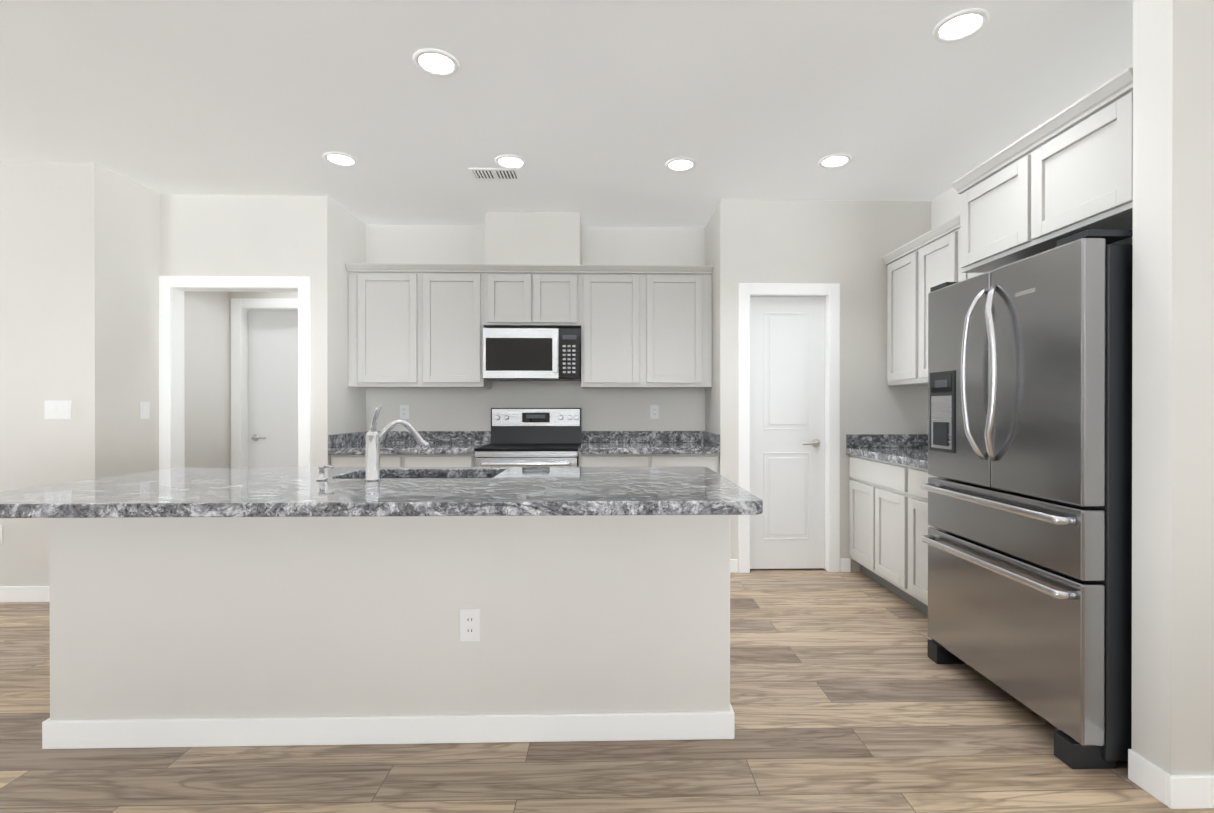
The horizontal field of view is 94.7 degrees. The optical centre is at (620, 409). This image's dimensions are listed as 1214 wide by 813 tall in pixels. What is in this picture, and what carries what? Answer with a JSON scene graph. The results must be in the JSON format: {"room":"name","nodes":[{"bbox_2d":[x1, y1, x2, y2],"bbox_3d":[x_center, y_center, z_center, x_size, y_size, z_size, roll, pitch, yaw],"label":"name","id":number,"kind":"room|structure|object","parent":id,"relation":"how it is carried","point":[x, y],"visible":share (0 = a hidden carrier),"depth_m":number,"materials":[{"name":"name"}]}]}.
{"room":"kitchen","nodes":[
{"label":"kitchen","id":0,"kind":"room"},
{"bbox_2d":[0,162,228,585],"bbox_3d":[-4.650,-0.172,4.316,2.740,2.780,1.600,0,0,-1],"label":"wall","id":1,"kind":"structure","parent":0,"point":[85,255],"depth_m":3.55,"materials":[{"name":"paint"}]},
{"bbox_2d":[0,525,2,543],"bbox_3d":[-3.941,0.790,3.531,0.072,0.118,0.008,0,0,-1],"label":"outlet","id":2,"kind":"object","parent":1,"relation":"attached to","point":[1,534],"visible":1,"depth_m":3.53,"materials":[{"name":"white plastic"}]},
{"bbox_2d":[0,586,49,602],"bbox_3d":[-4.667,1.169,3.761,2.679,0.100,0.514,0,0,-1],"label":"baseboard","id":3,"kind":"structure","parent":1,"relation":"attached to","point":[8,594],"depth_m":3.53,"materials":[{"name":"white wood"}]},
{"bbox_2d":[44,401,71,418],"bbox_3d":[-3.561,0.005,3.537,0.164,0.118,0.011,0,0,-1],"label":"switch plate","id":4,"kind":"object","parent":1,"relation":"attached to","point":[57,409],"visible":1,"depth_m":3.54,"materials":[{"name":"white plastic"}]},
{"bbox_2d":[140,402,149,418],"bbox_3d":[-3.339,0.009,3.928,0.011,0.118,0.072,0,0,-1],"label":"switch plate","id":5,"kind":"object","parent":1,"relation":"attached to","point":[144,410],"visible":1,"depth_m":3.92,"materials":[{"name":"white plastic"}]},
{"bbox_2d":[171,194,299,276],"bbox_3d":[-2.811,-1.226,4.138,0.930,0.670,0.120,0,0,-1],"label":"wall","id":6,"kind":"structure","parent":0,"point":[235,235],"depth_m":4.08,"materials":[{"name":"paint"}]},
{"bbox_2d":[158,276,310,469],"bbox_3d":[-2.810,0.126,4.133,1.080,2.185,0.138,0,0,-1],"label":"door frame","id":7,"kind":"structure","parent":6,"relation":"attached to","point":[172,289],"depth_m":4.07,"materials":[{"name":"white wood"}]},
{"bbox_2d":[229,291,297,467],"bbox_3d":[-2.862,-0.173,5.040,1.150,2.780,0.240,0,0,-1],"label":"wall","id":8,"kind":"structure","parent":0,"point":[274,295],"depth_m":4.91,"materials":[{"name":"paint"}]},
{"bbox_2d":[231,298,297,467],"bbox_3d":[-2.911,0.124,4.970,1.000,2.185,0.138,0,0,-1],"label":"door frame","id":9,"kind":"structure","parent":8,"relation":"attached to","point":[240,307],"depth_m":4.89,"materials":[{"name":"white wood"}]},
{"bbox_2d":[248,310,297,467],"bbox_3d":[-2.911,0.163,4.982,0.824,2.084,0.095,0,0,-1],"label":"door","id":10,"kind":"structure","parent":8,"relation":"in","point":[272,389],"depth_m":4.99,"materials":[{"name":"white wood"}]},
{"bbox_2d":[300,196,365,466],"bbox_3d":[-2.255,-0.172,4.419,0.195,2.780,0.650,0,0,-1],"label":"wall","id":11,"kind":"structure","parent":0,"point":[332,237],"depth_m":4.13,"materials":[{"name":"paint"}]},
{"bbox_2d":[485,212,581,264],"bbox_3d":[-0.707,-1.323,4.609,0.752,0.479,0.342,0,0,-1],"label":"wall","id":12,"kind":"structure","parent":0,"point":[547,238],"depth_m":4.44,"materials":[{"name":"paint"}]},
{"bbox_2d":[366,225,704,430],"bbox_3d":[-0.675,-0.173,4.843,3.215,2.780,0.120,0,0,-1],"label":"wall","id":13,"kind":"structure","parent":0,"point":[469,409],"depth_m":4.78,"materials":[{"name":"paint"}]},
{"bbox_2d":[348,272,419,387],"bbox_3d":[-1.874,-0.630,4.577,0.567,0.904,0.347,0,0,-1],"label":"upper cabinet","id":14,"kind":"object","parent":13,"relation":"attached to","point":[414,330],"depth_m":4.41,"materials":[{"name":"paint"}]},
{"bbox_2d":[400,405,408,418],"bbox_3d":[-1.840,0.024,4.750,0.072,0.118,0.008,0,0,-1],"label":"electrical outlet","id":15,"kind":"object","parent":13,"relation":"attached to","point":[404,411],"visible":1,"depth_m":4.75,"materials":[{"name":"white plastic"}]},
{"bbox_2d":[420,272,491,387],"bbox_3d":[-1.343,-0.630,4.590,0.497,0.904,0.347,0,0,-1],"label":"upper cabinet","id":16,"kind":"object","parent":13,"relation":"attached to","point":[451,304],"depth_m":4.43,"materials":[{"name":"paint"}]},
{"bbox_2d":[484,273,543,327],"bbox_3d":[-0.868,-0.875,4.601,0.452,0.414,0.347,0,0,-1],"label":"upper cabinet","id":17,"kind":"object","parent":13,"relation":"attached to","point":[511,300],"depth_m":4.44,"materials":[{"name":"paint"}]},
{"bbox_2d":[483,328,580,380],"bbox_3d":[-0.705,-0.434,4.568,0.756,0.400,0.419,0,0,-1],"label":"microwave","id":18,"kind":"object","parent":17,"relation":"attached to","point":[531,354],"visible":0.96,"depth_m":4.38,"materials":[{"name":"silver metal"}]},
{"bbox_2d":[544,273,583,327],"bbox_3d":[-0.546,-0.875,4.609,0.452,0.414,0.347,0,0,-1],"label":"upper cabinet","id":19,"kind":"object","parent":13,"relation":"attached to","point":[563,292],"depth_m":4.45,"materials":[{"name":"paint"}]},
{"bbox_2d":[580,273,643,387],"bbox_3d":[-0.074,-0.630,4.621,0.494,0.904,0.347,0,0,-1],"label":"upper cabinet","id":20,"kind":"object","parent":13,"relation":"attached to","point":[612,334],"depth_m":4.46,"materials":[{"name":"paint"}]},
{"bbox_2d":[650,405,658,418],"bbox_3d":[0.289,0.024,4.803,0.072,0.118,0.008,0,0,-1],"label":"electrical outlet","id":21,"kind":"object","parent":13,"relation":"attached to","point":[654,411],"visible":1,"depth_m":4.80,"materials":[{"name":"white plastic"}]},
{"bbox_2d":[644,274,711,387],"bbox_3d":[0.450,-0.630,4.633,0.554,0.904,0.347,0,0,-1],"label":"upper cabinet","id":22,"kind":"object","parent":13,"relation":"attached to","point":[677,307],"depth_m":4.47,"materials":[{"name":"paint"}]},
{"bbox_2d":[345,263,712,273],"bbox_3d":[-0.711,-1.110,4.425,2.886,0.056,0.050,0,0,-1],"label":"crown molding","id":23,"kind":"structure","parent":22,"relation":"attached to","point":[538,268],"depth_m":4.42,"materials":[{"name":"paint"}]},
{"bbox_2d":[0,0,1132,227],"bbox_3d":[-1.136,-1.584,0.907,10.000,0.060,9.300,0,0,-1],"label":"ceiling","id":24,"kind":"structure","parent":0,"point":[596,112],"depth_m":2.78,"materials":[{"name":"paint"}]},
{"bbox_2d":[323,152,357,166],"bbox_3d":[-1.746,-1.555,3.486,0.198,0.008,0.198,0,0,-1],"label":"recessed light","id":25,"kind":"object","parent":24,"relation":"in","point":[341,159],"visible":1,"depth_m":3.48,"materials":[{"name":"white plastic"}]},
{"bbox_2d":[413,48,458,76],"bbox_3d":[-0.828,-1.553,2.513,0.198,0.008,0.198,0,0,-1],"label":"recessed light","id":26,"kind":"object","parent":24,"relation":"in","point":[435,62],"visible":1,"depth_m":2.51,"materials":[{"name":"white plastic"}]},
{"bbox_2d":[469,168,519,179],"bbox_3d":[-0.833,-1.554,3.706,0.310,0.012,0.160,0,0,-1],"label":"ceiling vent","id":27,"kind":"object","parent":24,"relation":"in","point":[491,173],"visible":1,"depth_m":3.69,"materials":[{"name":"grey metal"}]},
{"bbox_2d":[495,155,526,168],"bbox_3d":[-0.694,-1.555,3.524,0.198,0.008,0.198,0,0,-1],"label":"recessed light","id":28,"kind":"object","parent":24,"relation":"in","point":[511,161],"visible":1,"depth_m":3.52,"materials":[{"name":"white plastic"}]},
{"bbox_2d":[665,157,695,171],"bbox_3d":[0.381,-1.555,3.563,0.198,0.008,0.198,0,0,-1],"label":"recessed light","id":29,"kind":"object","parent":24,"relation":"in","point":[680,164],"visible":1,"depth_m":3.56,"materials":[{"name":"white plastic"}]},
{"bbox_2d":[818,154,851,167],"bbox_3d":[1.344,-1.555,3.513,0.198,0.008,0.198,0,0,-1],"label":"recessed light","id":30,"kind":"object","parent":24,"relation":"in","point":[834,160],"visible":1,"depth_m":3.50,"materials":[{"name":"white plastic"}]},
{"bbox_2d":[933,8,989,42],"bbox_3d":[1.378,-1.552,2.270,0.198,0.008,0.198,0,0,-1],"label":"recessed light","id":31,"kind":"object","parent":24,"relation":"in","point":[960,25],"visible":1,"depth_m":2.27,"materials":[{"name":"white plastic"}]},
{"bbox_2d":[0,568,1213,812],"bbox_3d":[-1.136,1.256,0.914,10.000,0.060,9.300,0,0,-1],"label":"floor","id":32,"kind":"structure","parent":0,"point":[848,694],"depth_m":1.96,"materials":[{"name":"brown wood"}]},
{"bbox_2d":[42,517,734,748],"bbox_3d":[-0.839,0.780,2.417,2.504,0.885,0.757,0,0,-1],"label":"kitchen island","id":33,"kind":"object","parent":32,"relation":"on","point":[372,588],"depth_m":2.05,"materials":[{"name":"paint"}]},
{"bbox_2d":[0,465,762,520],"bbox_3d":[-0.882,0.316,2.288,2.664,0.045,1.060,0,0,-1],"label":"island countertop","id":34,"kind":"structure","parent":33,"relation":"on","point":[322,490],"depth_m":1.95,"materials":[{"name":"grey stone"}]},
{"bbox_2d":[360,405,428,480],"bbox_3d":[-0.935,0.137,2.337,0.232,0.312,0.165,0,0,-1],"label":"faucet","id":35,"kind":"object","parent":34,"relation":"on","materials":[{"name":"silver metal"}]},
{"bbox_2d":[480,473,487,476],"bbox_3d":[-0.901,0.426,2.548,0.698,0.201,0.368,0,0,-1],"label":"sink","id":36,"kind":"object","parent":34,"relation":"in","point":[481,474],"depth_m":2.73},
{"bbox_2d":[460,609,479,640],"bbox_3d":[-0.554,0.793,2.055,0.072,0.118,0.008,0,0,-1],"label":"outlet","id":37,"kind":"object","parent":33,"relation":"attached to","point":[469,618],"depth_m":2.05,"materials":[{"name":"white plastic"}]},
{"bbox_2d":[331,454,475,466],"bbox_3d":[-1.623,0.775,4.446,1.063,0.885,0.627,0,0,-1],"label":"base cabinet","id":38,"kind":"object","parent":32,"relation":"on","point":[427,460],"visible":0.17,"depth_m":4.14,"materials":[{"name":"paint"}]},
{"bbox_2d":[328,431,490,454],"bbox_3d":[-1.623,0.261,4.434,1.063,0.145,0.647,0,0,-1],"label":"countertop","id":39,"kind":"structure","parent":38,"relation":"on","point":[440,442],"depth_m":4.48,"materials":[{"name":"stone"}]},
{"bbox_2d":[475,408,581,466],"bbox_3d":[-0.707,0.604,4.426,0.758,1.228,0.697,0,0,-1],"label":"range","id":40,"kind":"object","parent":32,"relation":"on","point":[536,437],"visible":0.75,"depth_m":4.69,"materials":[{"name":"silver metal"}]},
{"bbox_2d":[579,454,718,473],"bbox_3d":[0.203,0.775,4.490,1.055,0.885,0.627,0,0,-1],"label":"base cabinet","id":41,"kind":"object","parent":32,"relation":"on","point":[711,461],"visible":0.02,"depth_m":4.18,"materials":[{"name":"paint"}]},
{"bbox_2d":[578,431,719,453],"bbox_3d":[0.204,0.260,4.479,1.055,0.145,0.647,0,0,-1],"label":"countertop","id":42,"kind":"structure","parent":41,"relation":"on","point":[649,442],"depth_m":4.67,"materials":[{"name":"stone"}]},
{"bbox_2d":[849,455,900,597],"bbox_3d":[2.025,0.777,3.790,0.627,0.884,0.815,0,0,-1],"label":"base cabinet","id":43,"kind":"object","parent":32,"relation":"on","point":[889,526],"depth_m":3.76,"materials":[{"name":"paint"}]},
{"bbox_2d":[846,434,927,468],"bbox_3d":[2.024,0.263,3.506,0.645,0.145,1.382,0,0,-1],"label":"countertop","id":44,"kind":"structure","parent":43,"relation":"on","point":[908,449],"depth_m":4.17,"materials":[{"name":"stone"}]},
{"bbox_2d":[901,464,936,614],"bbox_3d":[2.042,0.779,3.100,0.627,0.884,0.567,0,0,-1],"label":"base cabinet","id":45,"kind":"object","parent":32,"relation":"on","point":[914,500],"depth_m":3.30,"materials":[{"name":"paint"}]},
{"bbox_2d":[921,229,1132,768],"bbox_3d":[1.912,0.310,2.337,0.875,1.825,0.910,0,0,-1],"label":"fridge","id":46,"kind":"object","parent":32,"relation":"on","point":[1027,539],"visible":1,"depth_m":2.04,"materials":[{"name":"silver metal"}]},
{"bbox_2d":[705,199,747,559],"bbox_3d":[0.838,-0.172,4.495,0.208,2.780,0.650,0,0,-1],"label":"wall","id":47,"kind":"structure","parent":0,"point":[726,242],"depth_m":4.17,"materials":[{"name":"paint"}]},
{"bbox_2d":[748,200,930,571],"bbox_3d":[1.637,-0.172,4.370,1.383,2.780,0.360,0,0,-1],"label":"wall","id":48,"kind":"structure","parent":0,"point":[865,237],"depth_m":4.19,"materials":[{"name":"paint"}]},
{"bbox_2d":[750,297,824,568],"bbox_3d":[1.254,0.179,4.213,0.584,2.054,0.095,0,0,-1],"label":"pantry door","id":49,"kind":"structure","parent":48,"relation":"in","point":[787,416],"depth_m":4.22,"materials":[{"name":"white wood"}]},
{"bbox_2d":[738,283,839,572],"bbox_3d":[1.254,0.141,4.232,0.760,2.155,0.138,0,0,-1],"label":"door frame","id":50,"kind":"structure","parent":48,"relation":"attached to","point":[830,293],"depth_m":4.17,"materials":[{"name":"white wood"}]},
{"bbox_2d":[730,558,850,572],"bbox_3d":[1.231,1.169,4.176,0.978,0.100,0.014,0,0,-1],"label":"baseboard","id":51,"kind":"structure","parent":48,"relation":"attached to","point":[845,564],"depth_m":4.18,"materials":[{"name":"white wood"}]},
{"bbox_2d":[931,93,1128,231],"bbox_3d":[2.417,-0.169,3.218,0.120,2.780,2.700,0,0,-1],"label":"wall","id":52,"kind":"structure","parent":0,"point":[945,206],"depth_m":4.03,"materials":[{"name":"paint"}]},
{"bbox_2d":[887,251,927,385],"bbox_3d":[2.161,-0.628,3.982,0.348,0.904,0.433,0,0,-1],"label":"upper cabinet","id":53,"kind":"object","parent":52,"relation":"attached to","point":[914,277],"depth_m":3.99,"materials":[{"name":"paint"}]},
{"bbox_2d":[881,214,959,264],"bbox_3d":[1.994,-1.108,3.504,0.050,0.056,1.378,0,0,-1],"label":"crown molding","id":54,"kind":"structure","parent":53,"relation":"attached to","point":[940,231],"depth_m":3.66,"materials":[{"name":"paint"}]},
{"bbox_2d":[915,233,950,384],"bbox_3d":[2.172,-0.628,3.553,0.348,0.904,0.424,0,0,-1],"label":"upper cabinet","id":55,"kind":"object","parent":52,"relation":"attached to","point":[933,260],"depth_m":3.68,"materials":[{"name":"paint"}]},
{"bbox_2d":[951,229,982,281],"bbox_3d":[2.183,-0.626,3.081,0.348,0.904,0.521,0,0,-1],"label":"upper cabinet","id":56,"kind":"object","parent":52,"relation":"attached to","point":[957,275],"depth_m":3.36,"materials":[{"name":"paint"}]},
{"bbox_2d":[960,91,1132,272],"bbox_3d":[2.037,-0.880,2.337,0.675,0.395,0.950,0,0,-1],"label":"upper cabinet","id":57,"kind":"object","parent":52,"relation":"attached to","point":[1077,178],"visible":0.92,"depth_m":2.21,"materials":[{"name":"paint"}]},
{"bbox_2d":[952,67,1132,193],"bbox_3d":[1.695,-1.105,2.328,0.050,0.056,0.950,0,0,-1],"label":"crown molding","id":58,"kind":"structure","parent":57,"relation":"attached to","point":[1110,91],"depth_m":2.19,"materials":[{"name":"paint"}]},
{"bbox_2d":[1132,0,1213,774],"bbox_3d":[2.718,-0.166,1.810,2.050,2.780,0.130,0,0,-1],"label":"wall","id":59,"kind":"structure","parent":0,"point":[1173,433],"depth_m":1.73,"materials":[{"name":"paint"}]},
{"bbox_2d":[1128,749,1213,808],"bbox_3d":[2.661,1.174,1.805,1.964,0.100,0.144,0,0,-1],"label":"baseboard","id":60,"kind":"structure","parent":59,"relation":"attached to","point":[1188,791],"depth_m":1.71,"materials":[{"name":"white wood"}]}
]}

